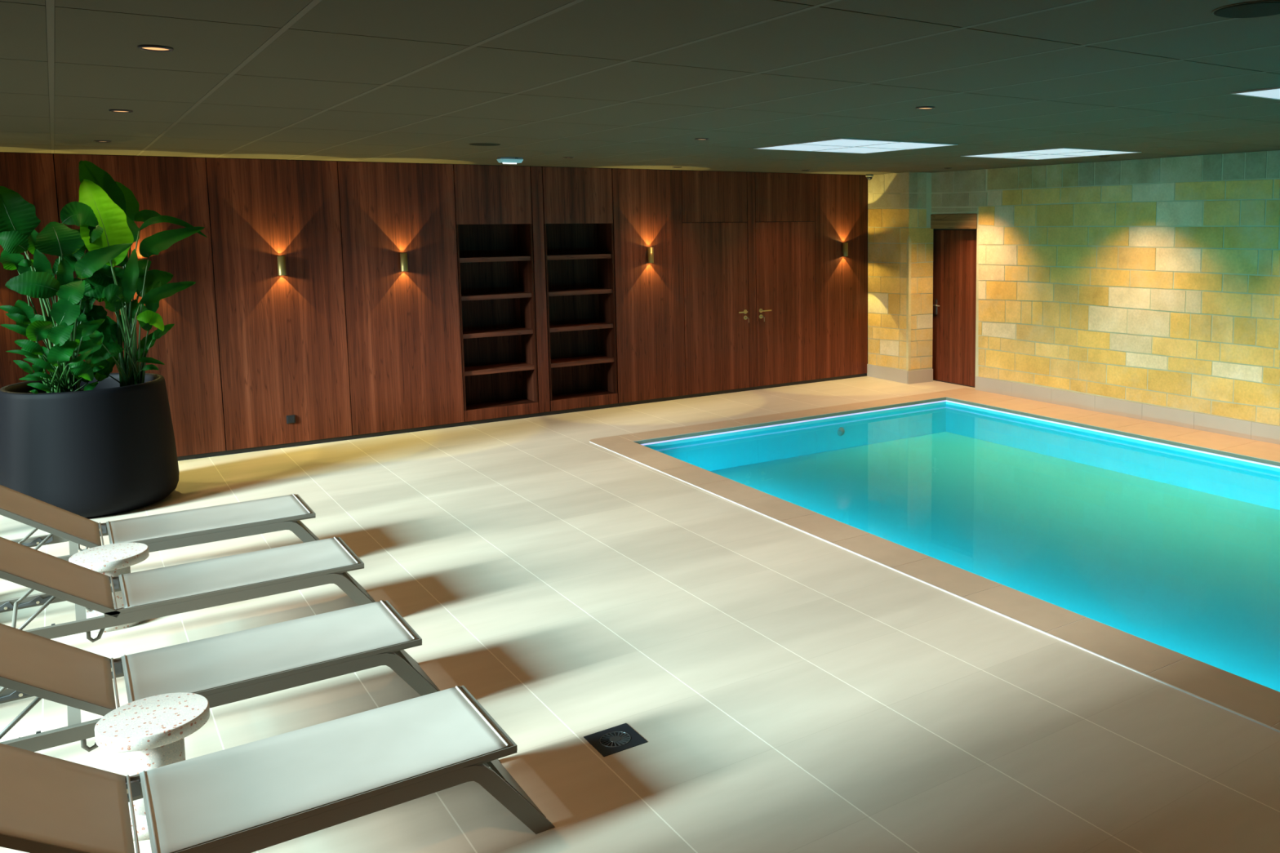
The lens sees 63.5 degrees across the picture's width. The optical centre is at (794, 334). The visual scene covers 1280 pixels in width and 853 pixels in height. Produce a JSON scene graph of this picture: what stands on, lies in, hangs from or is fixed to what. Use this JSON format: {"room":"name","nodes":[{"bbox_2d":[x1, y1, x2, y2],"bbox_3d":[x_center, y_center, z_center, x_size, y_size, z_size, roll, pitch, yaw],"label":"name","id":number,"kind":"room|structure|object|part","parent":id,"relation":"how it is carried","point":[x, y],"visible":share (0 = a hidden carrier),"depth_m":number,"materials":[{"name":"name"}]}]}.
{"room":"indoor swimming pool","nodes":[
{"label":"indoor swimming pool","id":0,"kind":"room"},
{"bbox_2d":[0,151,865,448],"bbox_3d":[-3.236,-0.477,11.138,10.800,2.786,0.500,-5,8,-36],"label":"wall","id":1,"kind":"structure","parent":0,"point":[0,152],"depth_m":9.98,"materials":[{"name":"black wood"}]},
{"bbox_2d":[0,152,70,388],"bbox_3d":[-6.660,-0.136,8.352,1.113,2.690,0.020,-5,8,-36],"label":"wood panel","id":2,"kind":"object","parent":1,"relation":"attached to","point":[31,175],"visible":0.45,"depth_m":8.46,"materials":[{"name":"brown wood"}]},
{"bbox_2d":[53,154,226,456],"bbox_3d":[-5.756,-0.215,9.002,1.106,2.690,0.020,-5,8,-36],"label":"wood panel","id":3,"kind":"object","parent":1,"relation":"attached to","point":[175,187],"visible":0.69,"depth_m":9.15,"materials":[{"name":"brown wood"}]},
{"bbox_2d":[205,158,352,450],"bbox_3d":[-4.857,-0.294,9.649,1.100,2.690,0.020,-5,8,-36],"label":"wood panel","id":4,"kind":"object","parent":1,"relation":"attached to","point":[282,339],"visible":1,"depth_m":9.62,"materials":[{"name":"brown wood"}]},
{"bbox_2d":[276,256,286,275],"bbox_3d":[-4.827,-0.647,9.572,0.068,0.180,0.080,-5,8,-36],"label":"wall lamp","id":5,"kind":"object","parent":4,"relation":"attached to","point":[281,260],"visible":1,"depth_m":9.54,"materials":[{"name":"gold metal"}]},
{"bbox_2d":[286,414,295,423],"bbox_3d":[-4.831,0.816,9.758,0.076,0.080,0.022,-5,8,-36],"label":"wall socket","id":6,"kind":"object","parent":4,"relation":"attached to","point":[290,419],"visible":1,"depth_m":9.75,"materials":[{"name":"black plastic"}]},
{"bbox_2d":[337,161,464,435],"bbox_3d":[-3.957,-0.372,10.296,1.109,2.690,0.020,-5,8,-36],"label":"wood panel","id":7,"kind":"object","parent":1,"relation":"attached to","point":[404,340],"visible":1,"depth_m":10.27,"materials":[{"name":"brown wood"}]},
{"bbox_2d":[400,253,408,271],"bbox_3d":[-3.926,-0.726,10.220,0.068,0.180,0.080,-5,8,-36],"label":"wall lamp","id":8,"kind":"object","parent":7,"relation":"attached to","point":[403,256],"visible":1,"depth_m":10.19,"materials":[{"name":"gold metal"}]},
{"bbox_2d":[453,164,538,422],"bbox_3d":[-3.290,-0.458,11.020,0.814,2.690,0.418,-5,8,-36],"label":"bookcase","id":9,"kind":"object","parent":1,"relation":"attached to","point":[493,203],"visible":0.87,"depth_m":11.12,"materials":[{"name":"brown wood"}]},
{"bbox_3d":[-3.605,-0.182,10.809,0.018,1.958,0.398,-5,8,-36],"label":"panel","id":10,"kind":"part","parent":9,"relation":"part of","materials":[{"name":"brown wood"}]},
{"bbox_3d":[-3.405,-0.229,11.209,0.814,1.980,0.018,-5,8,-36],"label":"panel","id":11,"kind":"part","parent":9,"relation":"part of","materials":[{"name":"brown wood"}]},
{"bbox_3d":[-3.181,-1.473,10.746,0.814,0.614,0.020,-5,8,-36],"label":"panel","id":12,"kind":"part","parent":9,"relation":"part of","materials":[{"name":"brown wood"}]},
{"bbox_3d":[-3.296,-0.814,10.986,0.778,0.048,0.370,-5,8,-36],"label":"shelf","id":13,"kind":"part","parent":9,"relation":"part of","materials":[{"name":"brown wood"}]},
{"bbox_3d":[-3.293,-0.417,11.030,0.778,0.048,0.370,-5,8,-36],"label":"shelf","id":14,"kind":"part","parent":9,"relation":"part of","materials":[{"name":"brown wood"}]},
{"bbox_3d":[-3.290,-0.019,11.074,0.778,0.048,0.370,-5,8,-36],"label":"shelf","id":15,"kind":"part","parent":9,"relation":"part of","materials":[{"name":"brown wood"}]},
{"bbox_3d":[-3.287,0.376,11.117,0.778,0.048,0.370,-5,8,-36],"label":"shelf","id":16,"kind":"part","parent":9,"relation":"part of","materials":[{"name":"brown wood"}]},
{"bbox_3d":[-3.163,0.837,11.001,0.814,0.118,0.020,-5,8,-36],"label":"panel","id":17,"kind":"part","parent":9,"relation":"part of","materials":[{"name":"brown wood"}]},
{"bbox_3d":[-2.961,-0.239,11.273,0.018,1.958,0.398,-5,8,-36],"label":"panel","id":18,"kind":"part","parent":9,"relation":"part of","materials":[{"name":"brown wood"}]},
{"bbox_2d":[177,373,866,461],"bbox_3d":[-3.227,0.920,10.973,10.425,0.045,0.012,-5,8,-36],"label":"baseboard","id":19,"kind":"structure","parent":1,"relation":"attached to","point":[562,411],"depth_m":10.92,"materials":[{"name":"black"}]},
{"bbox_2d":[529,166,550,413],"bbox_3d":[-2.785,-0.475,11.139,0.124,2.690,0.020,-5,8,-36],"label":"wood panel","id":20,"kind":"object","parent":1,"relation":"attached to","point":[536,188],"visible":1,"depth_m":11.13,"materials":[{"name":"brown wood"}]},
{"bbox_2d":[542,166,617,411],"bbox_3d":[-2.514,-0.526,11.579,0.815,2.690,0.418,-5,8,-36],"label":"bookcase","id":21,"kind":"object","parent":1,"relation":"attached to","point":[578,215],"visible":0.78,"depth_m":11.69,"materials":[{"name":"brown wood"}]},
{"bbox_3d":[-2.829,-0.250,11.367,0.018,1.958,0.398,-5,8,-36],"label":"panel","id":22,"kind":"part","parent":21,"relation":"part of","materials":[{"name":"brown wood"}]},
{"bbox_3d":[-2.629,-0.297,11.767,0.815,1.980,0.018,-5,8,-36],"label":"panel","id":23,"kind":"part","parent":21,"relation":"part of","materials":[{"name":"brown wood"}]},
{"bbox_3d":[-2.405,-1.541,11.304,0.815,0.614,0.020,-5,8,-36],"label":"panel","id":24,"kind":"part","parent":21,"relation":"part of","materials":[{"name":"brown wood"}]},
{"bbox_3d":[-2.520,-0.882,11.544,0.779,0.048,0.370,-5,8,-36],"label":"shelf","id":25,"kind":"part","parent":21,"relation":"part of","materials":[{"name":"brown wood"}]},
{"bbox_3d":[-2.517,-0.484,11.588,0.779,0.048,0.370,-5,8,-36],"label":"shelf","id":26,"kind":"part","parent":21,"relation":"part of","materials":[{"name":"brown wood"}]},
{"bbox_3d":[-2.514,-0.087,11.632,0.779,0.048,0.370,-5,8,-36],"label":"shelf","id":27,"kind":"part","parent":21,"relation":"part of","materials":[{"name":"brown wood"}]},
{"bbox_3d":[-2.510,0.308,11.675,0.779,0.048,0.370,-5,8,-36],"label":"shelf","id":28,"kind":"part","parent":21,"relation":"part of","materials":[{"name":"brown wood"}]},
{"bbox_3d":[-2.386,0.769,11.559,0.815,0.118,0.020,-5,8,-36],"label":"panel","id":29,"kind":"part","parent":21,"relation":"part of","materials":[{"name":"brown wood"}]},
{"bbox_3d":[-2.184,-0.307,11.832,0.018,1.958,0.398,-5,8,-36],"label":"panel","id":30,"kind":"part","parent":21,"relation":"part of","materials":[{"name":"brown wood"}]},
{"bbox_2d":[611,168,685,403],"bbox_3d":[-1.697,-0.570,11.921,0.891,2.690,0.020,-5,8,-36],"label":"wood panel","id":31,"kind":"object","parent":1,"relation":"attached to","point":[646,204],"visible":1,"depth_m":11.90,"materials":[{"name":"brown wood"}]},
{"bbox_2d":[647,247,653,262],"bbox_3d":[-1.678,-0.922,11.837,0.068,0.180,0.080,-5,8,-36],"label":"wall lamp","id":32,"kind":"object","parent":31,"relation":"attached to","point":[650,250],"visible":1,"depth_m":11.80,"materials":[{"name":"gold metal"}]},
{"bbox_2d":[680,170,746,222],"bbox_3d":[-0.968,-1.668,12.338,0.916,0.610,0.020,-5,8,-36],"label":"wood panel","id":33,"kind":"object","parent":1,"relation":"attached to","point":[706,196],"visible":1,"depth_m":12.32,"materials":[{"name":"brown wood"}]},
{"bbox_2d":[682,222,749,395],"bbox_3d":[-0.938,-0.326,12.459,0.916,2.074,0.086,-5,8,-36],"label":"door","id":34,"kind":"structure","parent":1,"relation":"in","point":[715,255],"depth_m":12.47,"materials":[{"name":"brown wood"}]},
{"bbox_2d":[746,172,757,386],"bbox_3d":[-0.537,-0.671,12.755,0.113,2.690,0.020,-5,8,-36],"label":"wood panel","id":35,"kind":"object","parent":1,"relation":"attached to","point":[750,175],"visible":1,"depth_m":12.74,"materials":[{"name":"brown wood"}]},
{"bbox_2d":[754,172,814,222],"bbox_3d":[-0.120,-1.742,12.947,0.925,0.610,0.020,-5,8,-36],"label":"wood panel","id":36,"kind":"object","parent":1,"relation":"attached to","point":[779,197],"visible":1,"depth_m":12.93,"materials":[{"name":"brown wood"}]},
{"bbox_2d":[755,222,815,386],"bbox_3d":[-0.089,-0.400,13.069,0.925,2.074,0.086,-5,8,-36],"label":"door","id":37,"kind":"structure","parent":1,"relation":"in","point":[785,261],"depth_m":13.08,"materials":[{"name":"brown wood"}]},
{"bbox_2d":[814,173,867,379],"bbox_3d":[0.627,-0.773,13.593,0.885,2.690,0.020,-5,8,-36],"label":"wood panel","id":38,"kind":"object","parent":1,"relation":"attached to","point":[841,201],"visible":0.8,"depth_m":13.58,"materials":[{"name":"brown wood"}]},
{"bbox_2d":[842,242,848,256],"bbox_3d":[0.671,-1.127,13.525,0.068,0.180,0.080,-5,8,-36],"label":"wall lamp","id":39,"kind":"object","parent":38,"relation":"attached to","point":[845,245],"visible":1,"depth_m":13.49,"materials":[{"name":"gold metal"}]},
{"bbox_2d":[0,376,1279,852],"bbox_3d":[0.790,1.523,5.971,11.218,0.120,13.836,-5,8,-36],"label":"floor","id":40,"kind":"structure","parent":0,"point":[788,689],"depth_m":4.73,"materials":[{"name":"beige tile"}]},
{"bbox_2d":[0,160,207,518],"bbox_3d":[-5.381,-0.006,7.753,1.137,2.626,1.349,2,7,22],"label":"potted plant","id":41,"kind":"object","parent":40,"relation":"on","point":[82,438],"visible":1,"depth_m":7.42,"materials":[{"name":"green plant"}]},
{"bbox_3d":[-5.338,0.359,7.572,0.048,0.262,0.026,-5,8,-36],"label":"stem","id":42,"kind":"part","parent":41,"relation":"part of","materials":[{"name":"green plant"}]},
{"bbox_3d":[-5.398,0.836,7.788,1.138,0.946,1.138,-5,8,-36],"label":"planter","id":43,"kind":"part","parent":41,"relation":"part of","materials":[{"name":"black plastic"}]},
{"bbox_3d":[-5.203,0.127,7.845,0.040,0.660,0.040,-5,8,-36],"label":"stem","id":44,"kind":"part","parent":41,"relation":"part of","materials":[{"name":"green plant"}]},
{"bbox_3d":[-5.127,0.284,7.780,0.056,0.362,0.036,-5,8,-36],"label":"stem","id":45,"kind":"part","parent":41,"relation":"part of","materials":[{"name":"green plant"}]},
{"bbox_3d":[-5.102,0.166,7.847,0.072,0.582,0.052,-5,8,-36],"label":"stem","id":46,"kind":"part","parent":41,"relation":"part of","materials":[{"name":"green plant"}]},
{"bbox_3d":[-5.037,0.300,7.859,0.072,0.314,0.032,-5,8,-36],"label":"stem","id":47,"kind":"part","parent":41,"relation":"part of","materials":[{"name":"green plant"}]},
{"bbox_2d":[68,542,149,633],"bbox_3d":[-3.679,1.361,5.483,0.356,0.380,0.356,-5,8,-36],"label":"side table","id":48,"kind":"object","parent":40,"relation":"on","point":[113,559],"visible":0.48,"depth_m":5.42,"materials":[{"name":"white stone"}]},
{"bbox_2d":[94,692,209,841],"bbox_3d":[-2.297,1.550,3.666,0.348,0.380,0.348,-5,8,-36],"label":"side table","id":49,"kind":"object","parent":40,"relation":"on","point":[152,731],"visible":0.52,"depth_m":3.59,"materials":[{"name":"white stone"}]},
{"bbox_2d":[0,484,319,561],"bbox_3d":[-3.917,1.119,5.964,2.183,0.758,0.565,-5,8,-36],"label":"sun lounger","id":50,"kind":"object","parent":40,"relation":"on","point":[168,531],"visible":0.84,"depth_m":6.01,"materials":[{"name":"white fabric"}]},
{"bbox_3d":[-4.263,0.996,5.699,0.634,0.449,0.565,-5,8,-36],"label":"backrest frame","id":51,"kind":"part","parent":50,"relation":"part of","materials":[{"name":"beige metal"}]},
{"bbox_3d":[-4.073,1.188,6.191,1.785,0.075,0.028,-5,8,-36],"label":"rail","id":52,"kind":"part","parent":50,"relation":"part of","materials":[{"name":"beige metal"}]},
{"bbox_3d":[-4.165,1.171,6.096,0.068,0.050,0.012,-5,8,-36],"label":"hinge plate","id":53,"kind":"part","parent":50,"relation":"part of","materials":[{"name":"grey metal"}]},
{"bbox_3d":[-3.758,1.233,5.758,1.785,0.075,0.028,-5,8,-36],"label":"rail","id":54,"kind":"part","parent":50,"relation":"part of","materials":[{"name":"beige metal"}]},
{"bbox_3d":[-3.595,1.140,6.201,1.138,0.029,0.565,-5,8,-36],"label":"seat frame","id":55,"kind":"part","parent":50,"relation":"part of","materials":[{"name":"beige metal"}]},
{"bbox_3d":[-2.981,1.321,6.334,0.263,0.262,0.028,-5,8,-36],"label":"leg","id":56,"kind":"part","parent":50,"relation":"part of","materials":[{"name":"beige metal"}]},
{"bbox_3d":[-3.110,1.304,6.571,0.152,0.185,0.509,-5,8,-36],"label":"plate","id":57,"kind":"part","parent":50,"relation":"part of","materials":[{"name":"beige metal"}]},
{"bbox_2d":[0,537,375,642],"bbox_3d":[-3.219,1.218,5.024,2.183,0.758,0.565,-5,8,-36],"label":"sun lounger","id":58,"kind":"object","parent":40,"relation":"on","point":[153,593],"visible":0.97,"depth_m":5.01,"materials":[{"name":"white fabric"}]},
{"bbox_3d":[-3.564,1.094,4.760,0.634,0.449,0.565,-5,8,-36],"label":"backrest frame","id":59,"kind":"part","parent":58,"relation":"part of","materials":[{"name":"beige metal"}]},
{"bbox_3d":[-3.374,1.286,5.251,1.785,0.075,0.028,-5,8,-36],"label":"rail","id":60,"kind":"part","parent":58,"relation":"part of","materials":[{"name":"beige metal"}]},
{"bbox_3d":[-3.466,1.270,5.157,0.068,0.050,0.012,-5,8,-36],"label":"hinge plate","id":61,"kind":"part","parent":58,"relation":"part of","materials":[{"name":"grey metal"}]},
{"bbox_3d":[-3.059,1.331,4.819,1.785,0.075,0.028,-5,8,-36],"label":"rail","id":62,"kind":"part","parent":58,"relation":"part of","materials":[{"name":"beige metal"}]},
{"bbox_3d":[-2.896,1.238,5.261,1.138,0.029,0.565,-5,8,-36],"label":"seat frame","id":63,"kind":"part","parent":58,"relation":"part of","materials":[{"name":"beige metal"}]},
{"bbox_3d":[-2.282,1.419,5.394,0.263,0.262,0.028,-5,8,-36],"label":"leg","id":64,"kind":"part","parent":58,"relation":"part of","materials":[{"name":"beige metal"}]},
{"bbox_3d":[-2.411,1.402,5.632,0.152,0.185,0.509,-5,8,-36],"label":"plate","id":65,"kind":"part","parent":58,"relation":"part of","materials":[{"name":"beige metal"}]},
{"bbox_2d":[0,600,439,751],"bbox_3d":[-2.552,1.321,4.038,2.183,0.758,0.565,-5,8,-36],"label":"sun lounger","id":66,"kind":"object","parent":40,"relation":"on","point":[240,665],"visible":0.93,"depth_m":4.10,"materials":[{"name":"white fabric"}]},
{"bbox_3d":[-2.897,1.197,3.774,0.634,0.449,0.565,-5,8,-36],"label":"backrest frame","id":67,"kind":"part","parent":66,"relation":"part of","materials":[{"name":"beige metal"}]},
{"bbox_3d":[-2.708,1.389,4.265,1.785,0.075,0.028,-5,8,-36],"label":"rail","id":68,"kind":"part","parent":66,"relation":"part of","materials":[{"name":"beige metal"}]},
{"bbox_3d":[-2.800,1.373,4.170,0.068,0.050,0.012,-5,8,-36],"label":"hinge plate","id":69,"kind":"part","parent":66,"relation":"part of","materials":[{"name":"grey metal"}]},
{"bbox_3d":[-2.393,1.435,3.833,1.785,0.075,0.028,-5,8,-36],"label":"rail","id":70,"kind":"part","parent":66,"relation":"part of","materials":[{"name":"beige metal"}]},
{"bbox_3d":[-2.230,1.341,4.275,1.138,0.029,0.565,-5,8,-36],"label":"seat frame","id":71,"kind":"part","parent":66,"relation":"part of","materials":[{"name":"beige metal"}]},
{"bbox_3d":[-1.615,1.522,4.408,0.263,0.262,0.028,-5,8,-36],"label":"leg","id":72,"kind":"part","parent":66,"relation":"part of","materials":[{"name":"beige metal"}]},
{"bbox_3d":[-1.745,1.506,4.646,0.152,0.185,0.509,-5,8,-36],"label":"plate","id":73,"kind":"part","parent":66,"relation":"part of","materials":[{"name":"beige metal"}]},
{"bbox_2d":[0,685,555,852],"bbox_3d":[-1.897,1.415,3.139,2.183,0.758,0.565,-5,8,-36],"label":"sun lounger","id":74,"kind":"object","parent":40,"relation":"on","point":[249,797],"visible":1,"depth_m":3.24,"materials":[{"name":"white fabric"}]},
{"bbox_3d":[-2.243,1.291,2.875,0.634,0.449,0.565,-5,8,-36],"label":"backrest frame","id":75,"kind":"part","parent":74,"relation":"part of","materials":[{"name":"beige metal"}]},
{"bbox_3d":[-2.145,1.467,3.271,0.068,0.050,0.012,-5,8,-36],"label":"hinge plate","id":76,"kind":"part","parent":74,"relation":"part of","materials":[{"name":"grey metal"}]},
{"bbox_3d":[-2.053,1.483,3.366,1.785,0.075,0.028,-5,8,-36],"label":"rail","id":77,"kind":"part","parent":74,"relation":"part of","materials":[{"name":"beige metal"}]},
{"bbox_3d":[-1.575,1.435,3.376,1.138,0.029,0.565,-5,8,-36],"label":"seat frame","id":78,"kind":"part","parent":74,"relation":"part of","materials":[{"name":"beige metal"}]},
{"bbox_3d":[-1.738,1.529,2.934,1.785,0.075,0.028,-5,8,-36],"label":"rail","id":79,"kind":"part","parent":74,"relation":"part of","materials":[{"name":"beige metal"}]},
{"bbox_3d":[-1.090,1.600,3.747,0.152,0.185,0.509,-5,8,-36],"label":"plate","id":80,"kind":"part","parent":74,"relation":"part of","materials":[{"name":"beige metal"}]},
{"bbox_3d":[-0.961,1.616,3.509,0.263,0.262,0.028,-5,8,-36],"label":"leg","id":81,"kind":"part","parent":74,"relation":"part of","materials":[{"name":"beige metal"}]},
{"bbox_2d":[583,723,647,756],"bbox_3d":[-0.739,1.668,4.192,0.195,0.004,0.195,-5,8,-36],"label":"floor drain","id":82,"kind":"object","parent":40,"relation":"on","point":[609,741],"visible":1,"depth_m":4.19,"materials":[{"name":"grey metal"}]},
{"bbox_2d":[867,172,933,371],"bbox_3d":[1.397,-0.770,13.584,0.406,2.756,0.906,-5,8,-36],"label":"wall pier","id":83,"kind":"object","parent":40,"relation":"on","point":[900,233],"visible":0.98,"depth_m":13.34,"materials":[{"name":"stone"}]},
{"bbox_2d":[866,364,907,383],"bbox_3d":[1.237,0.527,13.639,0.012,0.170,0.848,-5,8,-34],"label":"baseboard","id":84,"kind":"object","parent":83,"relation":"attached to","point":[873,371],"visible":1,"depth_m":13.62,"materials":[{"name":"stone"}]},
{"bbox_2d":[907,368,933,384],"bbox_3d":[1.652,0.553,13.372,0.396,0.170,0.012,-4,7,-28],"label":"baseboard","id":85,"kind":"structure","parent":83,"relation":"attached to","point":[919,375],"depth_m":13.37,"materials":[{"name":"stone"}]},
{"bbox_2d":[589,387,1279,732],"bbox_3d":[2.905,1.301,7.407,5.332,0.040,10.034,-5,8,-36],"label":"pool coping","id":86,"kind":"object","parent":40,"relation":"on","point":[1257,703],"visible":0.89,"depth_m":6.90,"materials":[{"name":"stone"}]},
{"bbox_2d":[640,400,1279,692],"bbox_3d":[2.873,1.578,7.204,4.480,0.465,9.834,-5,8,-36],"label":"swimming pool","id":87,"kind":"object","parent":40,"relation":"in","point":[1176,548],"visible":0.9,"depth_m":9.02,"materials":[{"name":"blue liquid"}]},
{"bbox_2d":[0,0,1279,174],"bbox_3d":[0.721,-1.279,5.597,11.268,0.060,13.986,-5,8,-36],"label":"ceiling","id":88,"kind":"structure","parent":0,"point":[626,84],"depth_m":4.40,"materials":[{"name":"paint"}]},
{"bbox_2d":[93,140,111,142],"bbox_3d":[-4.987,-1.390,7.334,0.107,0.008,0.107,-5,8,-36],"label":"recessed light","id":89,"kind":"object","parent":88,"relation":"in","point":[100,141],"visible":1,"depth_m":7.32,"materials":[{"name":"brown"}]},
{"bbox_2d":[109,109,133,112],"bbox_3d":[-3.596,-1.192,5.431,0.107,0.008,0.107,-5,8,-36],"label":"recessed light","id":90,"kind":"object","parent":88,"relation":"in","point":[110,110],"visible":1,"depth_m":5.42,"materials":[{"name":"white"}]},
{"bbox_2d":[137,44,173,52],"bbox_3d":[-2.221,-0.993,3.535,0.107,0.008,0.107,-5,8,-36],"label":"recessed light","id":91,"kind":"object","parent":88,"relation":"in","point":[157,48],"visible":1,"depth_m":3.53,"materials":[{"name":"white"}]},
{"bbox_2d":[468,142,501,146],"bbox_3d":[-2.410,-1.476,7.911,0.244,0.006,0.244,-5,8,-36],"label":"ceiling speaker","id":92,"kind":"object","parent":88,"relation":"attached to","point":[472,144],"visible":1,"depth_m":7.89,"materials":[{"name":"grey metal"}]},
{"bbox_2d":[496,156,523,164],"bbox_3d":[-2.659,-1.623,9.509,0.221,0.060,0.115,-5,8,-36],"label":"emergency light","id":93,"kind":"object","parent":88,"relation":"attached to","point":[504,160],"visible":1,"depth_m":9.48,"materials":[{"name":"grey plastic"}]},
{"bbox_2d":[694,137,709,140],"bbox_3d":[-0.690,-1.450,7.565,0.107,0.008,0.107,-5,8,-36],"label":"recessed light","id":94,"kind":"object","parent":88,"relation":"in","point":[696,139],"visible":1,"depth_m":7.53,"materials":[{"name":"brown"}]},
{"bbox_2d":[753,137,958,153],"bbox_3d":[0.492,-1.554,8.421,1.215,0.007,1.190,-5,8,-36],"label":"ceiling light panel","id":95,"kind":"object","parent":88,"relation":"attached to","point":[840,144],"visible":1,"depth_m":8.35,"materials":[{"name":"grey plastic"}]},
{"bbox_2d":[761,144,848,151],"bbox_3d":[0.075,-1.558,8.483,0.591,0.004,0.578,-5,8,-36],"label":"diffuser","id":96,"kind":"object","parent":95,"relation":"attached to","point":[783,147],"depth_m":8.46,"materials":[{"name":"white plastic"}]},
{"bbox_2d":[797,138,896,146],"bbox_3d":[0.421,-1.509,8.008,0.591,0.004,0.578,-5,8,-36],"label":"diffuser","id":97,"kind":"object","parent":95,"relation":"attached to","point":[833,142],"depth_m":7.98,"materials":[{"name":"white plastic"}]},
{"bbox_2d":[819,146,902,153],"bbox_3d":[0.563,-1.601,8.833,0.591,0.004,0.578,-5,8,-36],"label":"diffuser","id":98,"kind":"object","parent":95,"relation":"attached to","point":[846,149],"depth_m":8.81,"materials":[{"name":"white plastic"}]},
{"bbox_2d":[860,142,951,149],"bbox_3d":[0.908,-1.551,8.359,0.591,0.004,0.578,-5,8,-36],"label":"diffuser","id":99,"kind":"object","parent":95,"relation":"attached to","point":[895,145],"depth_m":8.34,"materials":[{"name":"white plastic"}]},
{"bbox_2d":[865,173,873,180],"bbox_3d":[0.992,-2.082,13.478,0.104,0.077,0.104,-5,8,-36],"label":"security camera","id":100,"kind":"object","parent":88,"relation":"attached to","point":[869,176],"visible":1,"depth_m":13.44,"materials":[{"name":"beige"}]},
{"bbox_2d":[915,106,935,110],"bbox_3d":[0.720,-1.244,5.596,0.107,0.008,0.107,-5,8,-36],"label":"recessed light","id":101,"kind":"object","parent":88,"relation":"in","point":[922,108],"visible":1,"depth_m":5.58,"materials":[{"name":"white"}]},
{"bbox_2d":[960,147,1142,159],"bbox_3d":[2.401,-1.699,9.591,1.100,0.007,1.240,-5,8,-36],"label":"ceiling light panel","id":102,"kind":"object","parent":88,"relation":"attached to","point":[1057,153],"visible":1,"depth_m":9.52,"materials":[{"name":"grey plastic"}]},
{"bbox_2d":[964,152,1044,157],"bbox_3d":[2.000,-1.706,9.680,0.534,0.004,0.604,-5,8,-36],"label":"diffuser","id":103,"kind":"object","parent":102,"relation":"attached to","point":[996,154],"depth_m":9.67,"materials":[{"name":"white plastic"}]},
{"bbox_2d":[1004,154,1083,159],"bbox_3d":[2.441,-1.744,9.997,0.534,0.004,0.604,-5,8,-36],"label":"diffuser","id":104,"kind":"object","parent":102,"relation":"attached to","point":[1043,156],"depth_m":9.98,"materials":[{"name":"white plastic"}]},
{"bbox_2d":[1015,148,1099,154],"bbox_3d":[2.360,-1.654,9.185,0.534,0.004,0.604,-5,8,-36],"label":"diffuser","id":105,"kind":"object","parent":102,"relation":"attached to","point":[1047,151],"depth_m":9.17,"materials":[{"name":"white plastic"}]},
{"bbox_2d":[1057,151,1133,155],"bbox_3d":[2.801,-1.693,9.502,0.534,0.004,0.604,-5,8,-36],"label":"diffuser","id":106,"kind":"object","parent":102,"relation":"attached to","point":[1086,153],"depth_m":9.49,"materials":[{"name":"white plastic"}]},
{"bbox_2d":[1211,0,1279,17],"bbox_3d":[1.375,-0.968,3.036,0.244,0.006,0.244,-5,8,-36],"label":"ceiling speaker","id":107,"kind":"object","parent":88,"relation":"attached to","point":[1253,9],"visible":1,"depth_m":3.02,"materials":[{"name":"grey"}]},
{"bbox_2d":[1230,87,1279,99],"bbox_3d":[3.006,-1.186,4.905,1.210,0.007,1.215,-5,8,-36],"label":"ceiling light panel","id":108,"kind":"object","parent":88,"relation":"attached to","point":[1273,93],"visible":1,"depth_m":5.04,"materials":[{"name":"grey plastic"}]},
{"bbox_2d":[1238,88,1279,98],"bbox_3d":[2.587,-1.191,4.973,0.588,0.004,0.591,-5,8,-36],"label":"diffuser","id":109,"kind":"object","parent":108,"relation":"attached to","point":[1261,93],"depth_m":5.04,"materials":[{"name":"white plastic"}]},
{"bbox_2d":[931,150,1279,426],"bbox_3d":[5.306,-0.265,8.588,0.308,2.786,14.416,-5,8,-35],"label":"wall","id":110,"kind":"structure","parent":0,"point":[1155,282],"depth_m":10.73,"materials":[{"name":"stone"}]},
{"bbox_2d":[930,213,977,228],"bbox_3d":[2.043,-1.440,12.977,0.152,0.188,0.920,-5,8,-35],"label":"lintel","id":111,"kind":"object","parent":110,"relation":"attached to","point":[938,220],"visible":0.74,"depth_m":12.88,"materials":[{"name":"brown wood"}]},
{"bbox_2d":[932,228,977,387],"bbox_3d":[2.081,-0.351,13.135,0.110,2.012,0.932,-5,8,-36],"label":"door","id":112,"kind":"structure","parent":110,"relation":"in","point":[954,250],"depth_m":13.16,"materials":[{"name":"brown wood"}]},
{"bbox_3d":[1.870,-0.362,13.440,0.007,0.200,0.035,-5,8,-36],"label":"handle plate","id":113,"kind":"part","parent":112,"relation":"part of","materials":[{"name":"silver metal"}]},
{"bbox_2d":[974,376,1279,444],"bbox_3d":[5.624,1.109,8.022,0.020,0.175,11.663,-5,8,-35],"label":"baseboard","id":114,"kind":"structure","parent":110,"relation":"attached to","point":[1270,433],"depth_m":10.80,"materials":[{"name":"stone"}]}
]}

